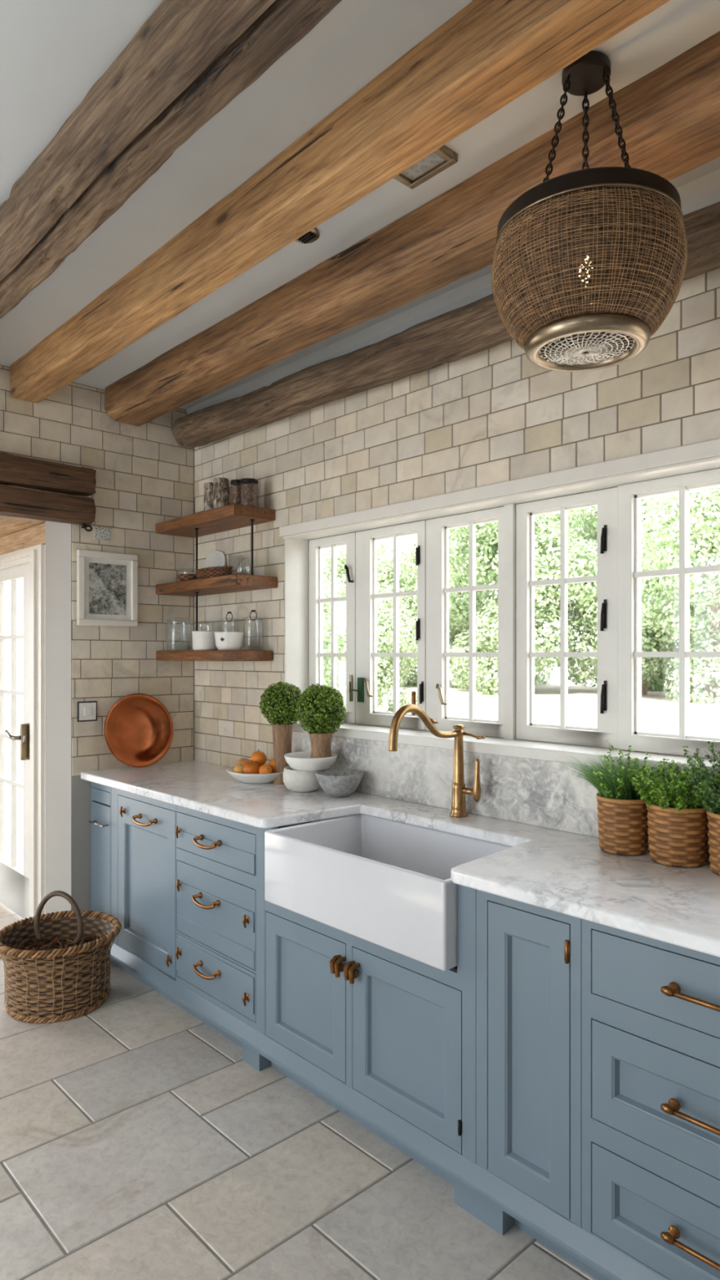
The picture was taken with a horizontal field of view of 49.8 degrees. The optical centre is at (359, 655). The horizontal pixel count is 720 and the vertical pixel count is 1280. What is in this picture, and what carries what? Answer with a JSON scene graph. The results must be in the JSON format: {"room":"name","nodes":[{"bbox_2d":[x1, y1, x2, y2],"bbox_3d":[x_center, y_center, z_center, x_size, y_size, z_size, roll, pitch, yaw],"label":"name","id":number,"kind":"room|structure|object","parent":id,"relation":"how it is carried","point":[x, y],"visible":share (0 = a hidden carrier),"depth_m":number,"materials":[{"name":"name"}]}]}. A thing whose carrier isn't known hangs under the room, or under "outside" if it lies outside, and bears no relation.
{"room":"kitchen","nodes":[
{"label":"kitchen","id":0,"kind":"room"},
{"bbox_2d":[0,515,45,537],"bbox_3d":[-3.249,-0.753,3.995,2.782,0.094,2.063,0,0,-43],"label":"ceiling","id":1,"kind":"structure","parent":0,"point":[8,525],"depth_m":4.18,"materials":[{"name":"brown wood"}]},
{"bbox_2d":[0,364,194,913],"bbox_3d":[-2.848,0.045,2.730,5.450,3.050,0.338,0,0,-43],"label":"wall","id":2,"kind":"structure","parent":0,"point":[144,479],"depth_m":3.96,"materials":[{"name":"tile"}]},
{"bbox_2d":[0,484,95,531],"bbox_3d":[-2.285,-0.701,2.971,2.611,0.172,0.078,0,0,-43],"label":"lintel timber","id":3,"kind":"object","parent":2,"relation":"attached to","point":[18,503],"visible":1,"depth_m":3.68,"materials":[{"name":"brown wood"}]},
{"bbox_2d":[0,452,96,496],"bbox_3d":[-2.282,-0.865,2.970,2.617,0.148,0.075,0,0,-43],"label":"lintel timber","id":4,"kind":"object","parent":2,"relation":"attached to","point":[15,470],"visible":1,"depth_m":3.67,"materials":[{"name":"brown wood"}]},
{"bbox_2d":[77,701,97,721],"bbox_3d":[-1.361,0.279,3.870,0.100,0.100,0.012,0,0,-43],"label":"switch plate","id":5,"kind":"object","parent":2,"relation":"attached to","point":[86,710],"visible":1,"depth_m":3.86,"materials":[{"name":"plastic"}]},
{"bbox_2d":[93,526,110,540],"bbox_3d":[-1.306,-0.617,3.926,0.082,0.062,0.006,0,0,-43],"label":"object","id":6,"kind":"structure","parent":2,"relation":"attached to","point":[100,533],"depth_m":3.92,"materials":[{"name":"grey stone"}]},
{"bbox_2d":[76,549,137,626],"bbox_3d":[-1.279,-0.336,3.934,0.316,0.374,0.026,0,0,-43],"label":"picture frame","id":7,"kind":"object","parent":2,"relation":"attached to","point":[107,583],"visible":1,"depth_m":3.93,"materials":[{"name":"beige paint"}]},
{"bbox_2d":[88,562,125,615],"bbox_3d":[-1.281,-0.336,3.936,0.196,0.256,0.002,0,0,-43],"label":"print","id":8,"kind":"object","parent":7,"relation":"attached to","point":[107,580],"depth_m":3.93},
{"bbox_2d":[271,723,293,784],"bbox_3d":[-0.351,0.443,3.513,0.094,0.270,0.094,0,0,-43],"label":"trunk","id":9,"kind":"object","parent":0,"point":[282,732],"depth_m":3.47,"materials":[{"name":"brown wood"}]},
{"bbox_2d":[0,852,598,1279],"bbox_3d":[-1.552,1.560,1.588,5.797,0.080,7.900,0,0,-43],"label":"floor","id":10,"kind":"structure","parent":0,"point":[139,1141],"depth_m":2.28,"materials":[{"name":"tile"}]},
{"bbox_2d":[0,890,121,1022],"bbox_3d":[-1.323,1.276,3.403,0.527,0.486,0.529,0,0,18],"label":"wicker basket","id":11,"kind":"object","parent":10,"relation":"on","point":[56,966],"visible":1,"depth_m":3.27,"materials":[{"name":"wicker"}]},
{"bbox_2d":[88,782,122,968],"bbox_3d":[-1.071,1.069,3.990,0.619,0.903,0.232,0,0,-43],"label":"base cabinet","id":12,"kind":"object","parent":10,"relation":"on","point":[100,821],"visible":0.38,"depth_m":3.80,"materials":[{"name":"blue paint"}]},
{"bbox_2d":[107,787,187,1011],"bbox_3d":[-0.787,1.069,3.676,0.629,0.903,0.614,0,0,-43],"label":"base cabinet","id":13,"kind":"object","parent":10,"relation":"on","point":[144,837],"visible":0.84,"depth_m":3.49,"materials":[{"name":"blue paint"}]},
{"bbox_2d":[80,760,719,957],"bbox_3d":[0.374,0.597,2.419,0.642,0.037,4.499,0,0,-43],"label":"countertop","id":14,"kind":"structure","parent":13,"relation":"on","point":[562,872],"depth_m":2.21,"materials":[{"name":"stone"}]},
{"bbox_2d":[104,693,173,767],"bbox_3d":[-1.138,0.384,3.994,0.382,0.377,0.082,0,0,-44],"label":"copper tray","id":15,"kind":"object","parent":14,"relation":"on","point":[139,726],"visible":1,"depth_m":4.01,"materials":[{"name":"orange metal"}]},
{"bbox_2d":[226,766,282,783],"bbox_3d":[-0.468,0.550,3.561,0.280,0.055,0.304,0,0,-43],"label":"platter","id":16,"kind":"object","parent":14,"relation":"on","point":[246,778],"visible":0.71,"depth_m":3.45,"materials":[{"name":"white ceramic"}]},
{"bbox_2d":[233,763,243,773],"bbox_3d":[-0.547,0.523,3.536,0.060,0.062,0.060,0,0,-43],"label":"apricot","id":17,"kind":"object","parent":16,"relation":"on","point":[238,768],"visible":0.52,"depth_m":3.51,"materials":[{"name":"food"}]},
{"bbox_2d":[235,758,249,765],"bbox_3d":[-0.540,0.516,3.620,0.076,0.072,0.075,0,0,-24],"label":"pear","id":18,"kind":"object","parent":16,"relation":"on","point":[242,761],"visible":0.23,"depth_m":3.60,"materials":[{"name":"food"}]},
{"bbox_2d":[242,760,260,773],"bbox_3d":[-0.488,0.512,3.495,0.079,0.080,0.079,0,0,-43],"label":"fruit","id":19,"kind":"object","parent":16,"relation":"on","point":[250,767],"visible":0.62,"depth_m":3.47,"materials":[{"name":"food"}]},
{"bbox_2d":[249,749,266,766],"bbox_3d":[-0.465,0.470,3.550,0.076,0.077,0.075,0,0,-43],"label":"fruit","id":20,"kind":"object","parent":16,"relation":"on","point":[259,757],"visible":0.79,"depth_m":3.52,"materials":[{"name":"food"}]},
{"bbox_2d":[258,764,272,773],"bbox_3d":[-0.422,0.517,3.466,0.064,0.061,0.063,0,0,27],"label":"fruit","id":21,"kind":"object","parent":16,"relation":"on","point":[265,768],"visible":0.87,"depth_m":3.44,"materials":[{"name":"food"}]},
{"bbox_2d":[268,758,275,773],"bbox_3d":[-0.378,0.500,3.522,0.080,0.081,0.080,0,0,-43],"label":"fruit","id":22,"kind":"object","parent":16,"relation":"on","point":[271,763],"visible":0.29,"depth_m":3.49,"materials":[{"name":"food"}]},
{"bbox_2d":[258,681,302,784],"bbox_3d":[-0.350,0.347,3.514,0.213,0.462,0.213,0,0,-43],"label":"topiary","id":23,"kind":"object","parent":14,"relation":"on","point":[280,701],"visible":0.89,"depth_m":3.47,"materials":[{"name":"green plant"}]},
{"bbox_2d":[283,765,320,792],"bbox_3d":[-0.240,0.529,3.316,0.178,0.098,0.178,0,0,-43],"label":"stone bowl","id":24,"kind":"object","parent":14,"relation":"on","point":[303,781],"visible":0.77,"depth_m":3.24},
{"bbox_2d":[284,751,337,770],"bbox_3d":[-0.209,0.452,3.304,0.228,0.056,0.228,0,0,-43],"label":"shallow bowl","id":25,"kind":"object","parent":24,"relation":"on","point":[300,761],"visible":0.92,"depth_m":3.22,"materials":[{"name":"white ceramic"}]},
{"bbox_2d":[295,683,346,766],"bbox_3d":[-0.167,0.294,3.296,0.219,0.348,0.219,0,0,-43],"label":"topiary","id":26,"kind":"object","parent":25,"relation":"in","point":[321,711],"visible":0.98,"depth_m":3.25,"materials":[{"name":"green plant"}]},
{"bbox_2d":[315,768,363,797],"bbox_3d":[-0.085,0.528,3.185,0.200,0.098,0.200,0,0,-43],"label":"speckled bowl","id":27,"kind":"object","parent":14,"relation":"on","point":[335,783],"visible":1,"depth_m":3.12,"materials":[{"name":"stone"}]},
{"bbox_2d":[264,813,511,970],"bbox_3d":[0.119,0.741,2.581,0.472,0.248,0.840,0,0,-43],"label":"farmhouse sink","id":28,"kind":"object","parent":14,"relation":"in","point":[388,884],"visible":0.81,"depth_m":2.50,"materials":[{"name":"white ceramic"}]},
{"bbox_2d":[388,703,484,817],"bbox_3d":[0.267,0.371,2.655,0.383,0.414,0.147,0,0,-43],"label":"tap","id":29,"kind":"object","parent":14,"relation":"on","point":[459,788],"visible":1,"depth_m":2.74,"materials":[{"name":"gold metal"}]},
{"bbox_2d":[558,739,674,855],"bbox_3d":[0.752,0.416,2.316,0.349,0.320,0.336,0,0,36],"label":"potted herb","id":30,"kind":"object","parent":14,"relation":"on","point":[622,820],"visible":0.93,"depth_m":2.24,"materials":[{"name":"wicker"}]},
{"bbox_2d":[625,760,719,867],"bbox_3d":[0.884,0.432,2.171,0.266,0.289,0.243,0,0,18],"label":"potted herb","id":31,"kind":"object","parent":14,"relation":"on","point":[677,831],"visible":0.88,"depth_m":2.12,"materials":[{"name":"wicker"}]},
{"bbox_2d":[683,740,719,875],"bbox_3d":[1.006,0.409,2.080,0.257,0.334,0.310,0,0,22],"label":"potted herb","id":32,"kind":"object","parent":14,"relation":"on","point":[713,812],"visible":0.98,"depth_m":2.06,"materials":[{"name":"plant"}]},
{"bbox_2d":[170,804,331,1071],"bbox_3d":[-0.365,1.069,3.218,0.633,0.903,0.632,0,0,-43],"label":"base cabinet","id":33,"kind":"object","parent":10,"relation":"on","point":[220,952],"visible":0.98,"depth_m":3.00,"materials":[{"name":"blue paint"}]},
{"bbox_2d":[257,826,514,1235],"bbox_3d":[0.212,1.069,2.601,0.626,0.903,1.057,0,0,-43],"label":"base cabinet","id":34,"kind":"object","parent":10,"relation":"on","point":[384,1037],"visible":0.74,"depth_m":2.36,"materials":[{"name":"blue paint"}]},
{"bbox_2d":[469,889,593,1276],"bbox_3d":[0.626,1.069,2.165,0.611,0.903,0.320,0,0,-43],"label":"base cabinet","id":35,"kind":"object","parent":10,"relation":"on","point":[528,1166],"visible":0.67,"depth_m":1.98,"materials":[{"name":"blue paint"}]},
{"bbox_2d":[575,919,719,1279],"bbox_3d":[1.013,1.069,1.738,0.624,0.903,0.832,0,0,-43],"label":"base cabinet","id":36,"kind":"object","parent":10,"relation":"on","point":[651,1007],"visible":0.94,"depth_m":1.74,"materials":[{"name":"blue paint"}]},
{"bbox_2d":[308,731,333,766],"bbox_3d":[-0.166,0.397,3.294,0.104,0.142,0.104,0,0,-43],"label":"trunk","id":37,"kind":"object","parent":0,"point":[320,741],"depth_m":3.25,"materials":[{"name":"brown wood"}]},
{"bbox_2d":[0,0,719,409],"bbox_3d":[-0.982,-1.410,0.710,5.440,0.120,5.837,0,0,-43],"label":"ceiling","id":38,"kind":"structure","parent":0,"point":[55,54],"depth_m":1.96,"materials":[{"name":"paint"}]},
{"bbox_2d":[0,0,339,318],"bbox_3d":[-0.127,-1.264,1.416,0.214,0.220,5.281,0,0,-43],"label":"ceiling beam","id":39,"kind":"structure","parent":38,"relation":"attached to","point":[191,59],"depth_m":1.76,"materials":[{"name":"brown wood"}]},
{"bbox_2d":[295,227,319,244],"bbox_3d":[-0.177,-1.342,2.475,0.096,0.016,0.096,0,0,-43],"label":"ceiling vent","id":40,"kind":"object","parent":38,"relation":"in","point":[312,236],"visible":0.6,"depth_m":2.48,"materials":[{"name":"grey metal"}]},
{"bbox_2d":[296,231,315,244],"bbox_3d":[-0.177,-1.337,2.475,0.050,0.005,0.056,0,0,-43],"label":"grille","id":41,"kind":"object","parent":40,"relation":"attached to","point":[310,237],"depth_m":2.48,"materials":[{"name":"metal"}]},
{"bbox_2d":[9,0,672,403],"bbox_3d":[0.205,-1.275,1.729,0.143,0.155,5.289,0,0,-43],"label":"ceiling beam","id":42,"kind":"structure","parent":38,"relation":"attached to","point":[492,54],"depth_m":1.92,"materials":[{"name":"brown wood"}]},
{"bbox_2d":[102,31,719,425],"bbox_3d":[0.559,-1.270,2.053,0.208,0.172,5.280,0,0,-43],"label":"ceiling beam","id":43,"kind":"structure","parent":38,"relation":"attached to","point":[669,116],"depth_m":2.35,"materials":[{"name":"brown wood"}]},
{"bbox_2d":[394,146,457,189],"bbox_3d":[0.145,-1.339,2.091,0.170,0.022,0.170,0,0,-43],"label":"recessed light","id":44,"kind":"object","parent":38,"relation":"in","point":[443,158],"visible":0.44,"depth_m":2.12,"materials":[{"name":"grey metal"}]},
{"bbox_2d":[402,153,445,180],"bbox_3d":[0.145,-1.343,2.091,0.132,0.010,0.132,0,0,-43],"label":"diffuser","id":45,"kind":"object","parent":44,"relation":"attached to","point":[434,164],"depth_m":2.13,"materials":[{"name":"glass"}]},
{"bbox_2d":[491,50,687,372],"bbox_3d":[0.520,-1.022,1.780,0.429,0.657,0.429,0,0,15],"label":"pendant lamp","id":46,"kind":"object","parent":38,"relation":"hanging from","point":[591,312],"visible":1,"depth_m":1.64,"materials":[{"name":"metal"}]},
{"bbox_2d":[538,332,635,365],"bbox_3d":[0.519,-0.702,1.780,0.211,0.018,0.211,0,0,-43],"label":"diffuser","id":47,"kind":"object","parent":46,"relation":"attached to","point":[594,348],"depth_m":1.78,"materials":[{"name":"silver metal"}]},
{"bbox_2d":[194,267,719,767],"bbox_3d":[0.971,0.045,2.428,0.241,3.050,5.300,0,0,-43],"label":"wall","id":48,"kind":"structure","parent":0,"point":[493,415],"depth_m":3.06,"materials":[{"name":"tile"}]},
{"bbox_2d":[155,649,273,661],"bbox_3d":[-0.754,0.001,3.939,0.234,0.052,0.738,0,0,-43],"label":"corner shelf","id":49,"kind":"object","parent":48,"relation":"attached to","point":[222,655],"visible":1,"depth_m":3.73,"materials":[{"name":"brown wood"}]},
{"bbox_2d":[194,591,199,631],"bbox_3d":[-0.835,-0.175,3.965,0.023,0.300,0.024,0,0,-43],"label":"rod","id":50,"kind":"object","parent":49,"relation":"on","point":[196,593],"visible":0.48,"depth_m":3.96,"materials":[{"name":"metal"}]},
{"bbox_2d":[191,631,220,650],"bbox_3d":[-0.771,-0.073,3.888,0.148,0.096,0.148,0,0,-43],"label":"ceramic pot","id":51,"kind":"object","parent":49,"relation":"on","point":[202,640],"visible":0.85,"depth_m":3.83,"materials":[{"name":"white ceramic"}]},
{"bbox_2d":[213,631,244,650],"bbox_3d":[-0.631,-0.069,3.737,0.144,0.086,0.144,0,0,-43],"label":"ceramic bowl","id":52,"kind":"object","parent":49,"relation":"on","point":[224,640],"visible":0.9,"depth_m":3.68,"materials":[{"name":"ceramic"}]},
{"bbox_2d":[226,611,232,622],"bbox_3d":[-0.662,-0.123,3.928,0.100,0.196,0.100,0,0,-43],"label":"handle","id":53,"kind":"object","parent":49,"relation":"on","point":[228,612],"visible":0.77,"depth_m":3.92,"materials":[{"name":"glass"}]},
{"bbox_2d":[249,609,257,620],"bbox_3d":[-0.520,-0.123,3.779,0.100,0.196,0.100,0,0,-43],"label":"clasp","id":54,"kind":"object","parent":49,"relation":"on","point":[252,611],"visible":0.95,"depth_m":3.78,"materials":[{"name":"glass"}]},
{"bbox_2d":[155,503,275,537],"bbox_3d":[-0.749,-0.676,3.934,0.234,0.052,0.752,0,0,-43],"label":"corner shelf","id":55,"kind":"object","parent":48,"relation":"attached to","point":[233,516],"visible":1,"depth_m":3.80,"materials":[{"name":"brown wood"}]},
{"bbox_2d":[203,482,213,511],"bbox_3d":[-0.755,-0.786,3.929,0.075,0.168,0.076,0,0,-43],"label":"canister","id":56,"kind":"object","parent":55,"relation":"on","point":[208,486],"visible":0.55,"depth_m":3.90,"materials":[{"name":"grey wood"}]},
{"bbox_2d":[213,477,229,508],"bbox_3d":[-0.692,-0.790,3.862,0.085,0.176,0.083,0,0,-43],"label":"canister","id":57,"kind":"object","parent":55,"relation":"on","point":[220,485],"visible":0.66,"depth_m":3.83,"materials":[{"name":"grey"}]},
{"bbox_2d":[230,479,241,504],"bbox_3d":[-0.595,-0.775,3.764,0.069,0.145,0.069,0,0,-43],"label":"storage jar","id":58,"kind":"object","parent":55,"relation":"on","point":[236,488],"visible":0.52,"depth_m":3.74,"materials":[{"name":"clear glass"}]},
{"bbox_2d":[239,478,258,506],"bbox_3d":[-0.530,-0.770,3.702,0.089,0.135,0.090,0,0,-43],"label":"storage jar","id":59,"kind":"object","parent":55,"relation":"on","point":[248,487],"visible":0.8,"depth_m":3.67,"materials":[{"name":"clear glass"}]},
{"bbox_2d":[155,573,277,596],"bbox_3d":[-0.743,-0.351,3.927,0.234,0.052,0.770,0,0,-43],"label":"corner shelf","id":60,"kind":"object","parent":48,"relation":"attached to","point":[233,583],"visible":1,"depth_m":3.76,"materials":[{"name":"brown wood"}]},
{"bbox_2d":[177,573,195,581],"bbox_3d":[-0.891,-0.414,4.063,0.128,0.071,0.128,0,0,-10],"label":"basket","id":61,"kind":"object","parent":60,"relation":"on","point":[182,577],"visible":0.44,"depth_m":4.01,"materials":[{"name":"brown wicker"}]},
{"bbox_2d":[194,528,199,578],"bbox_3d":[-0.835,-0.513,3.965,0.023,0.273,0.024,0,0,-43],"label":"rod","id":62,"kind":"object","parent":60,"relation":"on","point":[196,529],"visible":0.57,"depth_m":3.96,"materials":[{"name":"metal"}]},
{"bbox_2d":[195,565,232,578],"bbox_3d":[-0.723,-0.405,3.836,0.101,0.053,0.299,0,0,-41],"label":"wicker tray","id":63,"kind":"object","parent":60,"relation":"on","point":[206,572],"visible":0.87,"depth_m":3.77,"materials":[{"name":"brown wicker"}]},
{"bbox_2d":[202,549,226,568],"bbox_3d":[-0.776,-0.471,4.115,0.028,0.185,0.210,0,0,-43],"label":"plate","id":64,"kind":"object","parent":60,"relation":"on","point":[215,557],"visible":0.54,"depth_m":4.10,"materials":[{"name":"white ceramic"}]},
{"bbox_2d":[249,519,254,574],"bbox_3d":[-0.516,-0.513,3.708,0.023,0.273,0.024,0,0,-43],"label":"rod","id":65,"kind":"object","parent":60,"relation":"on","point":[251,520],"visible":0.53,"depth_m":3.70,"materials":[{"name":"metal"}]},
{"bbox_2d":[308,532,355,723],"bbox_3d":[-0.129,-0.126,3.655,0.076,0.873,0.340,0,0,-43],"label":"window","id":66,"kind":"structure","parent":48,"relation":"in","point":[316,546],"depth_m":3.67,"materials":[{"name":"paint"}]},
{"bbox_2d":[351,520,426,730],"bbox_3d":[0.126,-0.126,3.379,0.076,0.873,0.436,0,0,-43],"label":"window","id":67,"kind":"structure","parent":48,"relation":"in","point":[366,596],"depth_m":3.43,"materials":[{"name":"paint"}]},
{"bbox_2d":[171,200,719,449],"bbox_3d":[0.823,-1.151,2.270,0.185,0.255,5.240,0,0,-43],"label":"ceiling beam","id":68,"kind":"structure","parent":48,"relation":"attached to","point":[476,327],"depth_m":2.98,"materials":[{"name":"brown wood"}]},
{"bbox_2d":[186,168,719,415],"bbox_3d":[0.866,-1.265,2.331,0.054,0.170,5.300,0,0,-43],"label":"trim","id":69,"kind":"structure","parent":48,"relation":"attached to","point":[702,192],"depth_m":3.01,"materials":[{"name":"paint"}]},
{"bbox_2d":[426,506,503,737],"bbox_3d":[0.416,-0.126,3.067,0.076,0.873,0.407,0,0,-43],"label":"window","id":70,"kind":"structure","parent":48,"relation":"in","point":[437,589],"depth_m":3.12,"materials":[{"name":"paint"}]},
{"bbox_2d":[279,438,719,538],"bbox_3d":[1.055,-0.583,2.162,0.038,0.058,4.196,0,0,-43],"label":"trim","id":71,"kind":"structure","parent":48,"relation":"attached to","point":[705,452],"depth_m":2.66,"materials":[{"name":"beige paint"}]},
{"bbox_2d":[284,462,719,739],"bbox_3d":[0.874,-0.109,2.533,0.240,0.922,3.366,0,0,-43],"label":"trim","id":72,"kind":"structure","parent":48,"relation":"attached to","point":[296,549],"depth_m":2.96,"materials":[{"name":"paint"}]},
{"bbox_2d":[291,720,719,777],"bbox_3d":[0.843,0.333,2.503,0.214,0.039,3.366,0,0,-43],"label":"sill","id":73,"kind":"structure","parent":48,"relation":"attached to","point":[523,748],"depth_m":2.70,"materials":[{"name":"paint"}]},
{"bbox_2d":[291,731,719,858],"bbox_3d":[0.875,0.465,2.338,0.021,0.226,3.700,0,0,-43],"label":"backsplash","id":74,"kind":"structure","parent":48,"relation":"attached to","point":[532,792],"depth_m":2.78,"materials":[{"name":"stone"}]},
{"bbox_2d":[515,486,617,748],"bbox_3d":[0.728,-0.126,2.737,0.066,0.873,0.411,0,0,-43],"label":"window","id":75,"kind":"structure","parent":48,"relation":"in","point":[606,500],"depth_m":2.75,"materials":[{"name":"paint"}]},
{"bbox_2d":[617,467,719,759],"bbox_3d":[1.022,-0.126,2.425,0.060,0.873,0.436,0,0,-43],"label":"window","id":76,"kind":"structure","parent":48,"relation":"in","point":[630,495],"depth_m":2.50,"materials":[{"name":"paint"}]},
{"bbox_2d":[595,792,648,855],"bbox_3d":[0.779,0.495,2.294,0.155,0.163,0.155,0,0,-43],"label":"basket","id":77,"kind":"object","parent":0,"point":[622,820],"depth_m":2.23,"materials":[{"name":"wicker"}]},
{"bbox_2d":[645,801,708,867],"bbox_3d":[0.891,0.495,2.173,0.168,0.163,0.168,0,0,-43],"label":"basket","id":78,"kind":"object","parent":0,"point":[677,833],"depth_m":2.11,"materials":[{"name":"wicker"}]},
{"bbox_2d":[706,809,719,875],"bbox_3d":[1.004,0.495,2.052,0.160,0.163,0.160,0,0,-43],"label":"basket","id":79,"kind":"object","parent":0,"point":[713,815],"depth_m":2.04,"materials":[{"name":"wicker"}]},
{"bbox_3d":[-3.249,0.270,3.995,2.782,2.500,2.063,0,0,-43],"label":"wall","id":80,"kind":"structure","parent":0,"visible":0},
{"bbox_2d":[0,522,45,919],"bbox_3d":[-2.134,0.408,4.588,0.172,2.224,1.410,0,0,-43],"label":"door","id":81,"kind":"structure","parent":80,"relation":"in","point":[22,553],"depth_m":4.26,"materials":[{"name":"white wood"}]},
{"label":"outside","id":82,"kind":"structure","parent":0,"visible":0},
{"bbox_2d":[4,668,719,830],"bbox_3d":[9.496,1.127,15.310,29.740,1.038,30.000,0,0,-43],"label":"ground","id":83,"kind":"structure","parent":82,"point":[659,714],"depth_m":10.54,"materials":[{"name":"white"}]},
{"bbox_2d":[323,595,346,707],"bbox_3d":[-0.845,0.346,7.571,1.562,2.213,2.232,0,0,13],"label":"tree","id":84,"kind":"object","parent":83,"relation":"on","point":[326,660],"visible":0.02,"depth_m":7.51,"materials":[{"name":"green plant"}]},
{"bbox_2d":[323,564,346,701],"bbox_3d":[-0.927,0.062,9.312,1.699,2.406,2.427,0,0,-15],"label":"tree","id":85,"kind":"object","parent":83,"relation":"on","point":[327,589],"visible":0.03,"depth_m":8.89,"materials":[{"name":"green plant"}]},
{"bbox_2d":[323,538,392,594],"bbox_3d":[-0.326,-1.053,17.570,2.632,3.402,2.462,0,0,-33],"label":"tree","id":86,"kind":"object","parent":83,"relation":"on","point":[341,558],"visible":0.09,"depth_m":16.88,"materials":[{"name":"green plant"}]},
{"bbox_2d":[324,547,417,686],"bbox_3d":[0.370,-0.758,15.316,2.852,2.828,1.996,0,0,-1],"label":"tree","id":87,"kind":"object","parent":83,"relation":"on","point":[384,575],"visible":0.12,"depth_m":15.15,"materials":[{"name":"green plant"}]},
{"bbox_2d":[337,582,417,713],"bbox_3d":[-0.050,-0.034,11.040,2.048,2.031,1.434,0,0,36],"label":"tree","id":88,"kind":"object","parent":83,"relation":"on","point":[384,624],"visible":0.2,"depth_m":10.72,"materials":[{"name":"green plant"}]},
{"bbox_2d":[383,533,468,675],"bbox_3d":[2.062,-1.524,18.833,4.415,4.377,3.090,0,0,-21],"label":"tree","id":89,"kind":"object","parent":83,"relation":"on","point":[409,548],"visible":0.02,"depth_m":18.14,"materials":[{"name":"green plant"}]},
{"bbox_2d":[413,513,559,688],"bbox_3d":[2.399,-1.546,14.593,3.000,4.426,3.011,0,0,-19],"label":"tree","id":90,"kind":"object","parent":83,"relation":"on","point":[458,602],"visible":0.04,"depth_m":14.15,"materials":[{"name":"green plant"}]},
{"bbox_2d":[448,509,596,685],"bbox_3d":[3.431,-2.397,16.712,4.168,6.149,4.183,0,0,-36],"label":"tree","id":91,"kind":"object","parent":83,"relation":"on","point":[537,677],"visible":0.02,"depth_m":16.29,"materials":[{"name":"green plant"}]},
{"bbox_2d":[448,508,597,695],"bbox_3d":[2.677,-1.206,12.970,2.870,3.710,2.684,0,0,4],"label":"tree","id":92,"kind":"object","parent":83,"relation":"on","point":[547,610],"visible":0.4,"depth_m":12.24,"materials":[{"name":"green plant"}]},
{"bbox_2d":[546,520,706,695],"bbox_3d":[4.190,-0.754,12.105,1.990,2.819,2.843,0,0,-27],"label":"tree","id":93,"kind":"object","parent":83,"relation":"on","point":[586,622],"visible":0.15,"depth_m":11.94,"materials":[{"name":"green plant"}]},
{"bbox_2d":[554,497,707,691],"bbox_3d":[5.476,-1.810,14.610,3.809,4.924,3.562,0,0,-20],"label":"tree","id":94,"kind":"object","parent":83,"relation":"on","point":[656,683],"visible":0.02,"depth_m":13.77,"materials":[{"name":"green plant"}]},
{"bbox_2d":[641,486,719,703],"bbox_3d":[4.576,-1.235,10.170,2.582,3.796,2.572,0,0,-16],"label":"tree","id":95,"kind":"object","parent":83,"relation":"on","point":[704,504],"visible":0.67,"depth_m":9.91,"materials":[{"name":"green plant"}]},
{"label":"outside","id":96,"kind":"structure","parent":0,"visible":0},
{"bbox_2d":[4,822,23,855],"bbox_3d":[-9.307,1.615,7.653,8.270,0.090,15.660,0,0,-43],"label":"terrace","id":97,"kind":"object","parent":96,"point":[7,827],"depth_m":6.61,"materials":[{"name":"white"}]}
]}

